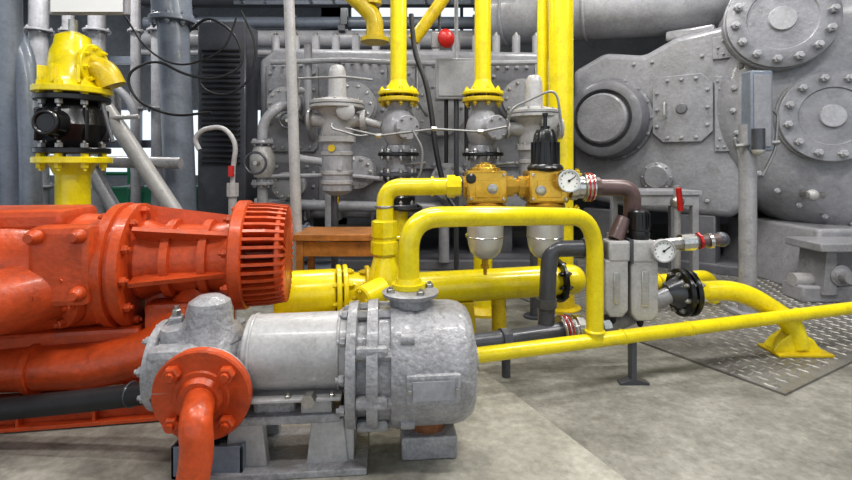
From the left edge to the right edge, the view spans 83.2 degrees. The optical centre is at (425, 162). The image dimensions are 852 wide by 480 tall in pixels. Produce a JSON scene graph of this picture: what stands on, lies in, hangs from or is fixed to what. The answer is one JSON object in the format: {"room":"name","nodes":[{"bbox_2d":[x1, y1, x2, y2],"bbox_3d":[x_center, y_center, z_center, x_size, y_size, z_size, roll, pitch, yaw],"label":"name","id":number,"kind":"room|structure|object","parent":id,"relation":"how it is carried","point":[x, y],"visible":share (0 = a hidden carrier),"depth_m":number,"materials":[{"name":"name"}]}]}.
{"room":"industrial machine room","nodes":[
{"label":"industrial machine room","id":0,"kind":"room"},
{"bbox_2d":[23,0,729,223],"bbox_3d":[0.000,-1.100,9.450,16.000,4.600,0.100,0,0,0],"label":"wall","id":1,"kind":"structure","parent":0,"point":[118,42],"depth_m":9.40,"materials":[{"name":"paint"}]},
{"bbox_2d":[50,107,259,177],"bbox_3d":[-4.918,-0.400,9.450,5.835,1.400,0.080,0,0,0],"label":"window","id":2,"kind":"structure","parent":1,"relation":"in","point":[122,108],"depth_m":9.41,"materials":[{"name":"blue paint"}]},
{"bbox_2d":[348,8,462,29],"bbox_3d":[0.400,-2.800,9.450,4.000,0.800,0.080,0,0,0],"label":"window","id":3,"kind":"structure","parent":1,"relation":"in","point":[349,9],"depth_m":9.41,"materials":[{"name":"blue paint"}]},
{"bbox_2d":[237,224,851,479],"bbox_3d":[0.000,1.300,3.000,16.000,0.200,13.000,0,0,0],"label":"floor","id":4,"kind":"structure","parent":0,"point":[692,421],"depth_m":2.31,"materials":[{"name":"concrete"}]},
{"bbox_2d":[0,0,42,204],"bbox_3d":[-3.158,-1.095,3.684,2.116,4.594,0.567,0,0,0],"label":"vertical pipe","id":5,"kind":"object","parent":4,"relation":"on","point":[21,182],"depth_m":3.53,"materials":[{"name":"grey metal"}]},
{"bbox_2d":[30,19,125,204],"bbox_3d":[-2.434,0.100,3.345,0.542,2.200,0.539,0,0,44],"label":"valve","id":6,"kind":"object","parent":4,"relation":"on","point":[73,91],"visible":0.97,"depth_m":3.24,"materials":[{"name":"yellow paint"}]},
{"bbox_2d":[24,0,162,213],"bbox_3d":[-4.202,-0.950,6.132,2.005,4.300,0.491,0,0,0],"label":"pipes","id":7,"kind":"object","parent":4,"relation":"on","point":[38,29],"visible":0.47,"depth_m":6.12,"materials":[{"name":"metal"}]},
{"bbox_2d":[47,103,183,210],"bbox_3d":[-3.200,0.131,4.445,2.320,2.139,0.230,0,0,0],"label":"frame","id":8,"kind":"object","parent":4,"relation":"on","point":[136,157],"visible":0.2,"depth_m":4.37,"materials":[{"name":"grey paint"}]},
{"bbox_2d":[106,168,150,204],"bbox_3d":[-4.250,0.438,6.800,1.900,1.525,0.060,0,0,0],"label":"railing","id":9,"kind":"object","parent":4,"relation":"on","point":[127,173],"visible":0.12,"depth_m":6.77,"materials":[{"name":"metal"}]},
{"bbox_2d":[0,200,292,432],"bbox_3d":[-1.566,0.667,2.019,1.853,0.960,1.125,0,0,-10],"label":"motor","id":10,"kind":"object","parent":4,"relation":"on","point":[82,289],"visible":0.85,"depth_m":2.11,"materials":[{"name":"paint"}]},
{"bbox_2d":[110,185,197,210],"bbox_3d":[-4.200,0.780,7.490,1.200,0.840,0.620,0,0,0],"label":"base cabinet","id":11,"kind":"object","parent":4,"relation":"on","point":[120,192],"visible":0.18,"depth_m":7.20,"materials":[{"name":"paint"}]},
{"bbox_2d":[148,0,196,210],"bbox_3d":[-2.455,-0.950,4.800,0.590,4.312,0.520,0,0,0],"label":"vertical pipe","id":12,"kind":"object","parent":4,"relation":"on","point":[174,19],"depth_m":4.68,"materials":[{"name":"grey metal"}]},
{"bbox_2d":[123,10,255,116],"bbox_3d":[-2.157,-0.913,4.399,1.202,0.984,0.223,0,0,0],"label":"hanging cable","id":13,"kind":"object","parent":12,"relation":"hanging from","point":[199,77],"visible":1,"depth_m":4.34,"materials":[{"name":"black rubber"}]},
{"bbox_2d":[171,435,245,479],"bbox_3d":[-0.800,1.095,1.860,0.260,0.120,0.220,0,0,0],"label":"box","id":14,"kind":"object","parent":4,"relation":"on","point":[226,459],"visible":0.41,"depth_m":1.75,"materials":[{"name":"blue paint"}]},
{"bbox_2d":[193,125,244,324],"bbox_3d":[-1.553,0.457,3.600,0.386,1.486,0.180,0,0,0],"label":"conduit","id":15,"kind":"object","parent":4,"relation":"on","point":[232,187],"visible":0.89,"depth_m":3.58,"materials":[{"name":"grey metal"}]},
{"bbox_2d":[198,21,257,214],"bbox_3d":[-2.300,-0.200,5.582,0.550,2.800,0.435,0,0,0],"label":"tall cabinet","id":16,"kind":"object","parent":4,"relation":"on","point":[237,111],"visible":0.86,"depth_m":5.40,"materials":[{"name":"black metal"}]},
{"bbox_2d":[243,87,341,269],"bbox_3d":[-1.350,0.206,4.797,0.950,1.988,0.618,0,0,0],"label":"pipe","id":17,"kind":"object","parent":4,"relation":"on","point":[262,157],"visible":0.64,"depth_m":4.66,"materials":[{"name":"grey metal"}]},
{"bbox_2d":[284,0,301,269],"bbox_3d":[-0.926,-1.095,3.360,0.292,4.592,0.200,0,0,0],"label":"pole","id":18,"kind":"object","parent":4,"relation":"on","point":[289,5],"visible":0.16,"depth_m":3.33,"materials":[{"name":"grey metal"}]},
{"bbox_2d":[134,281,478,479],"bbox_3d":[-0.420,0.827,1.853,1.280,0.672,0.588,0,0,-8],"label":"pump","id":19,"kind":"object","parent":4,"relation":"on","point":[408,362],"visible":1,"depth_m":1.77,"materials":[{"name":"grey paint"}]},
{"bbox_2d":[0,380,142,420],"bbox_3d":[-1.717,0.960,1.906,1.373,0.225,0.125,0,0,1],"label":"hose","id":20,"kind":"object","parent":19,"relation":"attached to","point":[124,395],"visible":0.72,"depth_m":1.88,"materials":[{"name":"rubber"}]},
{"bbox_2d":[0,367,625,479],"bbox_3d":[-0.811,1.177,2.000,3.578,0.045,1.599,0,0,0],"label":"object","id":21,"kind":"object","parent":4,"relation":"on","point":[504,437],"visible":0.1,"depth_m":1.91,"materials":[{"name":"grey concrete"}]},
{"bbox_2d":[293,227,374,269],"bbox_3d":[-0.580,0.839,3.400,0.620,0.722,0.400,0,0,0],"label":"wooden workbench","id":22,"kind":"object","parent":4,"relation":"on","point":[311,242],"visible":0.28,"depth_m":3.23,"materials":[{"name":"brown wood"}]},
{"bbox_2d":[306,64,381,268],"bbox_3d":[-0.668,0.208,3.812,0.575,1.985,0.436,0,0,33],"label":"valve","id":23,"kind":"object","parent":4,"relation":"on","point":[337,111],"visible":0.96,"depth_m":3.74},
{"bbox_2d":[378,0,426,264],"bbox_3d":[-0.205,-1.095,3.798,0.330,4.590,0.419,0,0,-20],"label":"pipe","id":24,"kind":"object","parent":4,"relation":"on","point":[397,96],"visible":0.73,"depth_m":3.76,"materials":[{"name":"metal"}]},
{"bbox_2d":[409,13,456,205],"bbox_3d":[0.113,-0.417,3.926,0.123,1.773,0.770,0,0,-36],"label":"hanging cable","id":25,"kind":"object","parent":24,"relation":"hanging from","point":[411,15],"visible":0.86,"depth_m":4.06,"materials":[{"name":"black rubber"}]},
{"bbox_2d":[254,32,577,269],"bbox_3d":[-0.200,-0.182,6.178,3.800,2.765,2.044,0,0,0],"label":"block","id":26,"kind":"object","parent":4,"relation":"on","point":[510,71],"visible":0.47,"depth_m":5.54,"materials":[{"name":"grey paint"}]},
{"bbox_2d":[273,259,585,332],"bbox_3d":[0.101,0.920,3.167,2.096,0.560,0.360,0,0,-13],"label":"pipe","id":27,"kind":"object","parent":4,"relation":"on","point":[316,290],"visible":0.57,"depth_m":3.11,"materials":[{"name":"metal"}]},
{"bbox_2d":[352,175,461,301],"bbox_3d":[-0.101,0.493,2.813,0.624,0.842,0.365,0,0,0],"label":"riser pipe","id":28,"kind":"object","parent":27,"relation":"attached to","point":[383,271],"visible":0.78,"depth_m":2.83,"materials":[{"name":"metal"}]},
{"bbox_2d":[537,0,581,314],"bbox_3d":[1.110,-1.095,3.950,0.340,4.590,0.340,0,0,0],"label":"riser pipe","id":29,"kind":"object","parent":27,"relation":"attached to","point":[555,18],"visible":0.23,"depth_m":3.87,"materials":[{"name":"metal"}]},
{"bbox_2d":[297,76,563,177],"bbox_3d":[0.010,0.266,3.534,1.999,1.828,0.098,0,0,3],"label":"tubing","id":30,"kind":"object","parent":4,"relation":"on","point":[433,128],"visible":0.68,"depth_m":3.52,"materials":[{"name":"metal"}]},
{"bbox_2d":[435,0,474,269],"bbox_3d":[0.300,-1.095,4.745,0.420,4.590,0.190,0,0,0],"label":"box","id":31,"kind":"object","parent":4,"relation":"on","point":[452,75],"visible":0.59,"depth_m":4.66,"materials":[{"name":"paint"}]},
{"bbox_2d":[462,0,514,318],"bbox_3d":[0.470,-1.095,3.798,0.330,4.590,0.419,0,0,-20],"label":"pipe","id":32,"kind":"object","parent":4,"relation":"on","point":[482,96],"visible":0.51,"depth_m":3.77,"materials":[{"name":"metal"}]},
{"bbox_2d":[505,75,564,319],"bbox_3d":[0.831,0.258,3.748,0.454,1.884,0.413,0,0,43],"label":"pilot pressure regulator","id":33,"kind":"object","parent":4,"relation":"on","point":[528,119],"visible":0.52,"depth_m":3.67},
{"bbox_2d":[474,238,672,377],"bbox_3d":[0.784,0.819,2.799,1.577,0.762,0.197,0,0,-15],"label":"pipe","id":34,"kind":"object","parent":4,"relation":"on","point":[549,326],"visible":0.56,"depth_m":2.76,"materials":[{"name":"metal"}]},
{"bbox_2d":[523,113,580,258],"bbox_3d":[0.726,0.185,2.841,0.291,0.970,0.309,0,0,0],"label":"filter regulator","id":35,"kind":"object","parent":34,"relation":"attached to","point":[547,184],"visible":0.89,"depth_m":2.79,"materials":[{"name":"gold metal"}]},
{"bbox_2d":[508,173,640,216],"bbox_3d":[0.892,0.202,2.880,0.805,0.287,0.174,0,0,0],"label":"pipe","id":36,"kind":"object","parent":35,"relation":"attached to","point":[591,187],"visible":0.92,"depth_m":2.83,"materials":[{"name":"brown metal"}]},
{"bbox_2d":[462,162,508,274],"bbox_3d":[0.355,0.333,2.877,0.270,0.675,0.237,0,0,0],"label":"filter","id":37,"kind":"object","parent":36,"relation":"attached to","point":[484,184],"visible":0.79,"depth_m":2.78,"materials":[{"name":"gold metal"}]},
{"bbox_2d":[602,209,729,326],"bbox_3d":[1.395,0.617,2.809,0.820,0.687,0.192,0,0,0],"label":"filter regulator","id":38,"kind":"object","parent":34,"relation":"attached to","point":[631,259],"visible":0.93,"depth_m":2.76,"materials":[{"name":"grey paint"}]},
{"bbox_2d":[574,25,737,276],"bbox_3d":[2.896,-0.158,5.963,1.900,2.745,1.740,0,0,39],"label":"housing","id":39,"kind":"object","parent":4,"relation":"on","point":[650,120],"visible":0.75,"depth_m":5.39,"materials":[{"name":"grey paint"}]},
{"bbox_2d":[477,302,851,384],"bbox_3d":[1.904,1.049,2.849,3.638,0.302,0.093,0,0,-17],"label":"pipe","id":40,"kind":"object","parent":4,"relation":"on","point":[632,336],"visible":0.86,"depth_m":2.61,"materials":[{"name":"metal"}]},
{"bbox_2d":[392,206,605,342],"bbox_3d":[0.412,0.562,2.245,1.244,0.755,0.155,0,0,-29],"label":"pipe","id":41,"kind":"object","parent":40,"relation":"on","point":[408,279],"visible":0.99,"depth_m":2.14,"materials":[{"name":"metal"}]},
{"bbox_2d":[625,301,737,328],"bbox_3d":[2.023,1.191,3.756,1.364,0.018,0.437,0,0,-30],"label":"plate","id":42,"kind":"object","parent":4,"relation":"on","point":[665,315],"depth_m":3.74,"materials":[{"name":"metal"}]},
{"bbox_2d":[610,188,701,271],"bbox_3d":[2.230,0.730,4.730,0.700,0.940,0.500,0,0,0],"label":"support stand","id":43,"kind":"object","parent":42,"relation":"on","point":[649,196],"visible":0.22,"depth_m":4.50,"materials":[{"name":"grey metal"}]},
{"bbox_2d":[670,185,684,268],"bbox_3d":[2.250,0.694,4.278,0.120,0.988,0.164,0,0,0],"label":"valve","id":44,"kind":"object","parent":42,"relation":"on","point":[677,202],"visible":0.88,"depth_m":4.27,"materials":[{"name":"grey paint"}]},
{"bbox_2d":[658,270,719,303],"bbox_3d":[1.930,1.034,3.913,1.210,0.309,0.200,0,0,-15],"label":"pipe","id":45,"kind":"object","parent":42,"relation":"on","point":[703,275],"visible":0.12,"depth_m":4.00,"materials":[{"name":"metal"}]},
{"bbox_2d":[639,314,851,395],"bbox_3d":[2.458,1.191,3.285,1.952,0.018,0.837,0,0,-30],"label":"plate","id":46,"kind":"object","parent":4,"relation":"on","point":[740,354],"depth_m":2.99,"materials":[{"name":"metal"}]},
{"bbox_2d":[661,268,834,357],"bbox_3d":[1.983,0.921,2.973,1.015,0.533,0.295,0,0,0],"label":"pipe","id":47,"kind":"object","parent":46,"relation":"on","point":[690,294],"visible":0.93,"depth_m":2.96,"materials":[{"name":"metal"}]},
{"bbox_2d":[717,0,851,301],"bbox_3d":[4.370,-0.400,4.771,2.800,3.200,2.315,0,0,20],"label":"machine housing","id":48,"kind":"object","parent":4,"relation":"on","point":[804,196],"depth_m":4.58,"materials":[{"name":"grey paint"}]},
{"bbox_2d":[757,276,843,308],"bbox_3d":[3.239,1.191,4.385,0.982,0.018,0.849,0,0,-30],"label":"plate","id":49,"kind":"object","parent":4,"relation":"on","point":[774,290],"depth_m":4.27,"materials":[{"name":"metal"}]},
{"bbox_2d":[725,70,780,315],"bbox_3d":[2.551,0.239,3.732,0.357,1.898,0.275,0,0,0],"label":"post","id":50,"kind":"object","parent":49,"relation":"on","point":[754,138],"visible":0.95,"depth_m":3.70,"materials":[{"name":"grey metal"}]},
{"bbox_3d":[0.000,-3.500,3.000,16.000,0.200,13.000,0,0,0],"label":"ceiling","id":51,"kind":"structure","parent":0,"visible":0},
{"bbox_2d":[49,0,130,14],"bbox_3d":[-2.360,-2.215,3.372,0.560,2.350,0.076,0,0,0],"label":"light fixture","id":52,"kind":"object","parent":51,"relation":"hanging from","point":[56,7],"visible":1,"depth_m":3.33,"materials":[{"name":"white ceramic"}]},
{"bbox_2d":[141,0,491,56],"bbox_3d":[-1.600,-2.446,7.061,5.200,1.868,0.522,0,0,0],"label":"pipe","id":53,"kind":"object","parent":51,"relation":"hanging from","point":[342,23],"visible":0.18,"depth_m":6.97,"materials":[{"name":"grey metal"}]},
{"bbox_2d":[234,0,474,4],"bbox_3d":[-0.750,-2.562,5.125,2.700,1.655,0.265,0,0,0],"label":"cable tray","id":54,"kind":"object","parent":51,"relation":"hanging from","point":[236,2],"visible":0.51,"depth_m":5.24,"materials":[{"name":"blue paint"}]},
{"bbox_2d":[345,0,449,45],"bbox_3d":[-0.213,-2.122,4.651,2.344,2.015,0.366,0,0,14],"label":"pipe","id":55,"kind":"object","parent":51,"relation":"hanging from","point":[368,9],"visible":0.98,"depth_m":4.62,"materials":[{"name":"metal"}]},
{"bbox_2d":[431,14,454,48],"bbox_3d":[0.159,-2.230,4.489,0.218,2.320,0.171,0,0,0],"label":"bell","id":56,"kind":"object","parent":51,"relation":"hanging from","point":[444,38],"visible":1,"depth_m":4.46,"materials":[{"name":"paint"}]},
{"bbox_2d":[491,0,729,46],"bbox_3d":[2.700,-2.463,6.031,3.789,1.853,1.170,0,0,12],"label":"duct","id":57,"kind":"object","parent":51,"relation":"hanging from","point":[593,19],"visible":0.62,"depth_m":5.68,"materials":[{"name":"grey metal"}]}
]}

